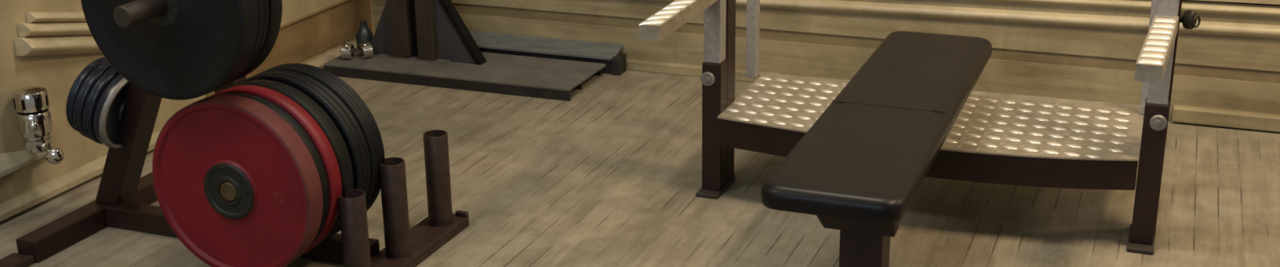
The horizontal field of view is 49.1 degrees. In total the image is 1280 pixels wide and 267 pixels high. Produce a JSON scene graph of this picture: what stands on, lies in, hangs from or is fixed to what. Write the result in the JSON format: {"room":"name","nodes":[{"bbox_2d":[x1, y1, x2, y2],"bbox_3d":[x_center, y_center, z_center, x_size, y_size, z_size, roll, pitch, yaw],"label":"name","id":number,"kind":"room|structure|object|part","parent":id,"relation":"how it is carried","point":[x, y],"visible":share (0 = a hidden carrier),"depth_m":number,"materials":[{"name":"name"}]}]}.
{"room":"gym","nodes":[
{"label":"gym","id":0,"kind":"room"},
{"bbox_2d":[0,0,374,203],"bbox_3d":[-2.293,-0.802,2.593,0.150,3.100,6.413,6,20,20],"label":"wall","id":1,"kind":"structure","parent":0,"point":[57,73],"depth_m":4.11,"materials":[{"name":"beige paint"}]},
{"bbox_2d":[0,150,47,177],"bbox_3d":[-2.524,0.684,2.164,0.049,0.113,4.385,6,20,20],"label":"trim","id":2,"kind":"structure","parent":1,"relation":"attached to","point":[10,162],"depth_m":3.99,"materials":[{"name":"paint"}]},
{"bbox_2d":[12,85,63,164],"bbox_3d":[-1.702,-0.022,3.973,0.135,0.215,0.098,6,20,20],"label":"chrome fitting","id":3,"kind":"object","parent":1,"relation":"attached to","point":[31,104],"visible":1,"depth_m":3.95,"materials":[{"name":"silver metal"}]},
{"bbox_3d":[-1.667,0.057,3.997,0.048,0.049,0.075,-5,19,-12],"label":"knob","id":4,"kind":"part","parent":3,"relation":"part of","materials":[{"name":"silver metal"}]},
{"bbox_2d":[13,12,102,56],"bbox_3d":[-1.662,-0.292,4.179,0.084,0.227,0.485,6,20,20],"label":"trim","id":5,"kind":"structure","parent":1,"relation":"attached to","point":[43,33],"depth_m":4.05,"materials":[{"name":"beige paint"}]},
{"bbox_2d":[0,35,373,222],"bbox_3d":[-2.206,0.557,3.009,0.034,0.050,6.183,6,20,20],"label":"baseboard","id":6,"kind":"structure","parent":1,"relation":"attached to","point":[9,208],"depth_m":4.17,"materials":[{"name":"paint"}]},
{"bbox_2d":[204,0,372,97],"bbox_3d":[-1.295,-0.337,5.232,0.016,0.154,1.063,6,20,20],"label":"trim","id":7,"kind":"structure","parent":1,"relation":"attached to","point":[296,42],"depth_m":5.36,"materials":[{"name":"beige wood"}]},
{"bbox_2d":[280,0,351,29],"bbox_3d":[-1.292,-0.414,5.204,0.024,0.008,1.063,6,20,20],"label":"trim","id":8,"kind":"structure","parent":1,"relation":"attached to","point":[344,1],"depth_m":5.32,"materials":[{"name":"beige wood"}]},
{"bbox_2d":[0,70,1279,266],"bbox_3d":[0.352,0.916,2.108,7.800,0.100,6.413,6,20,20],"label":"floor","id":9,"kind":"structure","parent":0,"point":[610,175],"depth_m":4.03,"materials":[{"name":"beige wood"}]},
{"bbox_2d":[0,0,469,266],"bbox_3d":[-1.115,-0.384,3.495,1.035,1.500,0.813,6,20,20],"label":"plate rack","id":10,"kind":"object","parent":9,"relation":"on","point":[123,199],"visible":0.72,"depth_m":3.77,"materials":[{"name":"brown metal"}]},
{"bbox_2d":[66,57,107,131],"bbox_3d":[-1.491,-0.105,3.852,0.086,0.217,0.224,6,20,20],"label":"weight plate","id":11,"kind":"object","parent":10,"relation":"on","point":[80,79],"visible":0.28,"depth_m":3.76,"materials":[{"name":"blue rubber"}]},
{"bbox_2d":[73,61,112,138],"bbox_3d":[-1.464,-0.093,3.845,0.092,0.226,0.232,6,20,20],"label":"weight plate","id":12,"kind":"object","parent":10,"relation":"on","point":[84,91],"visible":0.28,"depth_m":3.75,"materials":[{"name":"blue rubber"}]},
{"bbox_2d":[82,66,119,144],"bbox_3d":[-1.436,-0.081,3.837,0.092,0.228,0.234,6,20,20],"label":"weight plate","id":13,"kind":"object","parent":10,"relation":"on","point":[91,104],"visible":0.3,"depth_m":3.74,"materials":[{"name":"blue rubber"}]},
{"bbox_2d":[93,74,128,148],"bbox_3d":[-1.404,-0.067,3.829,0.098,0.224,0.229,6,20,20],"label":"weight plate","id":14,"kind":"object","parent":10,"relation":"on","point":[108,118],"visible":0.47,"depth_m":3.75,"materials":[{"name":"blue rubber"}]},
{"bbox_2d":[80,0,257,100],"bbox_3d":[-1.089,-0.303,3.226,0.458,0.458,0.064,6,20,20],"label":"weight plate","id":15,"kind":"object","parent":10,"relation":"on","point":[193,50],"visible":0.86,"depth_m":3.23,"materials":[{"name":"black rubber"}]},
{"bbox_3d":[-1.103,-0.438,3.655,0.065,1.500,0.060,6,20,20],"label":"post","id":16,"kind":"part","parent":10,"relation":"part of","materials":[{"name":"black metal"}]},
{"bbox_2d":[152,94,323,266],"bbox_3d":[-0.977,0.130,3.386,0.453,0.453,0.065,6,20,20],"label":"weight plate","id":17,"kind":"object","parent":10,"relation":"on","point":[274,217],"visible":0.99,"depth_m":3.35,"materials":[{"name":"red rubber"}]},
{"bbox_2d":[231,0,268,80],"bbox_3d":[-1.069,-0.321,3.278,0.448,0.448,0.045,6,20,20],"label":"weight plate","id":18,"kind":"object","parent":10,"relation":"on","point":[263,5],"visible":0.14,"depth_m":3.22,"materials":[{"name":"black rubber"}]},
{"bbox_2d":[231,0,282,81],"bbox_3d":[-1.050,-0.336,3.322,0.452,0.452,0.045,6,20,20],"label":"weight plate","id":19,"kind":"object","parent":10,"relation":"on","point":[275,6],"visible":0.12,"depth_m":3.27,"materials":[{"name":"black rubber"}]},
{"bbox_2d":[221,93,328,244],"bbox_3d":[-0.958,0.114,3.432,0.440,0.440,0.036,6,20,20],"label":"weight plate","id":20,"kind":"object","parent":10,"relation":"on","point":[285,115],"visible":0.16,"depth_m":3.34,"materials":[{"name":"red rubber"}]},
{"bbox_2d":[210,84,342,253],"bbox_3d":[-0.943,0.101,3.469,0.451,0.451,0.044,6,20,20],"label":"weight plate","id":21,"kind":"object","parent":10,"relation":"on","point":[315,132],"visible":0.25,"depth_m":3.38,"materials":[{"name":"red rubber"}]},
{"bbox_2d":[231,80,353,241],"bbox_3d":[-0.924,0.085,3.515,0.448,0.448,0.052,6,20,20],"label":"weight plate","id":22,"kind":"object","parent":10,"relation":"on","point":[317,113],"visible":0.19,"depth_m":3.42,"materials":[{"name":"black rubber"}]},
{"bbox_2d":[235,70,370,239],"bbox_3d":[-0.898,0.063,3.579,0.453,0.453,0.062,6,20,20],"label":"weight plate","id":23,"kind":"object","parent":10,"relation":"on","point":[337,110],"visible":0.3,"depth_m":3.48,"materials":[{"name":"black rubber"}]},
{"bbox_2d":[259,63,385,211],"bbox_3d":[-0.873,0.043,3.639,0.453,0.453,0.062,6,20,20],"label":"weight plate","id":24,"kind":"object","parent":10,"relation":"on","point":[361,112],"visible":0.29,"depth_m":3.54,"materials":[{"name":"black rubber"}]},
{"bbox_2d":[323,0,605,101],"bbox_3d":[-0.678,-1.168,5.006,1.024,2.000,0.345,6,20,20],"label":"exercise machine","id":25,"kind":"object","parent":9,"relation":"on","point":[421,42],"visible":0.9,"depth_m":5.29,"materials":[{"name":"grey metal"}]},
{"bbox_2d":[340,43,354,59],"bbox_3d":[-1.127,-0.316,5.371,0.040,0.070,0.085,1,19,4],"label":"barbell collar","id":26,"kind":"object","parent":25,"relation":"on","point":[347,50],"visible":1,"depth_m":5.36,"materials":[{"name":"silver metal"}]},
{"bbox_2d":[355,20,373,52],"bbox_3d":[-1.078,-0.380,5.478,0.066,0.122,0.066,6,20,20],"label":"bottle","id":27,"kind":"object","parent":25,"relation":"on","point":[363,34],"visible":0.67,"depth_m":5.45,"materials":[{"name":"blue glass"}]},
{"bbox_2d":[357,42,373,58],"bbox_3d":[-1.052,-0.322,5.384,0.046,0.070,0.084,-12,22,-29],"label":"barbell collar","id":28,"kind":"object","parent":25,"relation":"on","point":[365,50],"visible":1,"depth_m":5.38,"materials":[{"name":"silver metal"}]},
{"bbox_3d":[-0.859,-1.219,5.091,0.038,1.954,0.025,6,20,20],"label":"web plate","id":29,"kind":"part","parent":25,"relation":"part of","materials":[{"name":"black metal"}]},
{"bbox_3d":[-0.667,-0.260,5.316,1.024,0.010,0.345,6,20,20],"label":"deck plate","id":30,"kind":"part","parent":25,"relation":"part of","materials":[{"name":"grey metal"}]},
{"bbox_2d":[469,31,626,75],"bbox_3d":[-0.393,-0.317,5.444,0.715,0.100,0.098,6,20,20],"label":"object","id":31,"kind":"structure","parent":9,"relation":"on","point":[609,54],"depth_m":5.40,"materials":[{"name":"grey metal"}]},
{"bbox_3d":[-0.387,-0.294,5.446,0.630,0.056,0.063,6,20,20],"label":"rail","id":32,"kind":"part","parent":31,"relation":"part of","materials":[{"name":"black metal"}]},
{"bbox_2d":[638,0,1200,266],"bbox_3d":[0.689,-0.217,3.484,1.335,1.150,1.500,6,20,20],"label":"weight bench","id":33,"kind":"object","parent":9,"relation":"on","point":[858,151],"visible":1,"depth_m":3.69,"materials":[{"name":"black leather"}]},
{"bbox_3d":[0.111,-0.328,3.707,0.057,0.045,0.508,6,20,20],"label":"spotter arm","id":34,"kind":"part","parent":33,"relation":"part of","materials":[{"name":"metal"}]},
{"bbox_3d":[0.211,-0.541,3.912,0.051,0.702,0.053,6,20,20],"label":"post","id":35,"kind":"part","parent":33,"relation":"part of","materials":[{"name":"metal"}]},
{"bbox_3d":[0.226,0.156,4.169,0.067,0.012,0.178,6,20,20],"label":"foot plate","id":36,"kind":"part","parent":33,"relation":"part of","materials":[{"name":"brown metal"}]},
{"bbox_3d":[0.238,-0.403,4.028,0.057,1.138,0.078,6,20,20],"label":"post","id":37,"kind":"part","parent":33,"relation":"part of","materials":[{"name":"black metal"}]},
{"bbox_3d":[0.348,-0.583,4.263,0.034,0.853,0.035,6,20,20],"label":"stay post","id":38,"kind":"part","parent":33,"relation":"part of","materials":[{"name":"metal"}]},
{"bbox_3d":[0.534,0.238,3.317,0.102,0.388,0.100,6,20,20],"label":"leg","id":39,"kind":"part","parent":33,"relation":"part of","materials":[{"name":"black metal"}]},
{"bbox_3d":[1.346,0.283,3.757,0.067,0.012,0.178,6,20,20],"label":"foot plate","id":40,"kind":"part","parent":33,"relation":"part of","materials":[{"name":"brown metal"}]},
{"bbox_3d":[1.439,-0.461,3.860,0.034,0.849,0.035,6,20,20],"label":"stay post","id":41,"kind":"part","parent":33,"relation":"part of","materials":[{"name":"metal"}]},
{"bbox_3d":[1.225,-0.207,3.312,0.057,0.045,0.482,8,20,23],"label":"spotter arm","id":42,"kind":"part","parent":33,"relation":"part of","materials":[{"name":"metal"}]},
{"bbox_3d":[1.331,-0.414,3.499,0.051,0.702,0.053,6,20,20],"label":"post","id":43,"kind":"part","parent":33,"relation":"part of","materials":[{"name":"metal"}]},
{"bbox_3d":[1.361,-0.276,3.614,0.057,1.138,0.078,6,20,20],"label":"post","id":44,"kind":"part","parent":33,"relation":"part of","materials":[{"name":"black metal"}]},
{"bbox_3d":[1.397,-0.292,3.578,0.041,0.051,0.050,15,24,38],"label":"adjuster knob","id":45,"kind":"part","parent":33,"relation":"part of","materials":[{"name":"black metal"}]},
{"bbox_2d":[373,0,1279,120],"bbox_3d":[1.945,-1.421,4.258,6.800,3.100,0.150,6,20,20],"label":"wall","id":46,"kind":"structure","parent":0,"point":[783,57],"depth_m":4.86,"materials":[{"name":"beige paint"}]},
{"bbox_2d":[626,58,779,82],"bbox_3d":[-0.284,-0.293,5.465,1.710,0.040,0.032,6,20,20],"label":"baseboard","id":47,"kind":"structure","parent":46,"relation":"attached to","point":[676,68],"depth_m":5.30,"materials":[{"name":"beige paint"}]},
{"bbox_2d":[375,0,1279,83],"bbox_3d":[2.006,-0.189,4.584,6.610,0.036,0.006,6,20,20],"label":"trim","id":48,"kind":"structure","parent":46,"relation":"attached to","point":[1006,55],"depth_m":5.04,"materials":[{"name":"paint"}]},
{"bbox_2d":[617,0,1279,39],"bbox_3d":[1.998,-0.390,4.503,6.610,0.299,0.029,6,20,20],"label":"trim","id":49,"kind":"structure","parent":46,"relation":"attached to","point":[893,10],"depth_m":4.72,"materials":[{"name":"beige paint"}]},
{"bbox_2d":[1171,104,1279,132],"bbox_3d":[3.435,0.118,4.086,3.535,0.052,0.040,6,20,20],"label":"baseboard","id":50,"kind":"structure","parent":46,"relation":"attached to","point":[1181,113],"depth_m":4.62,"materials":[{"name":"beige paint"}]}
]}

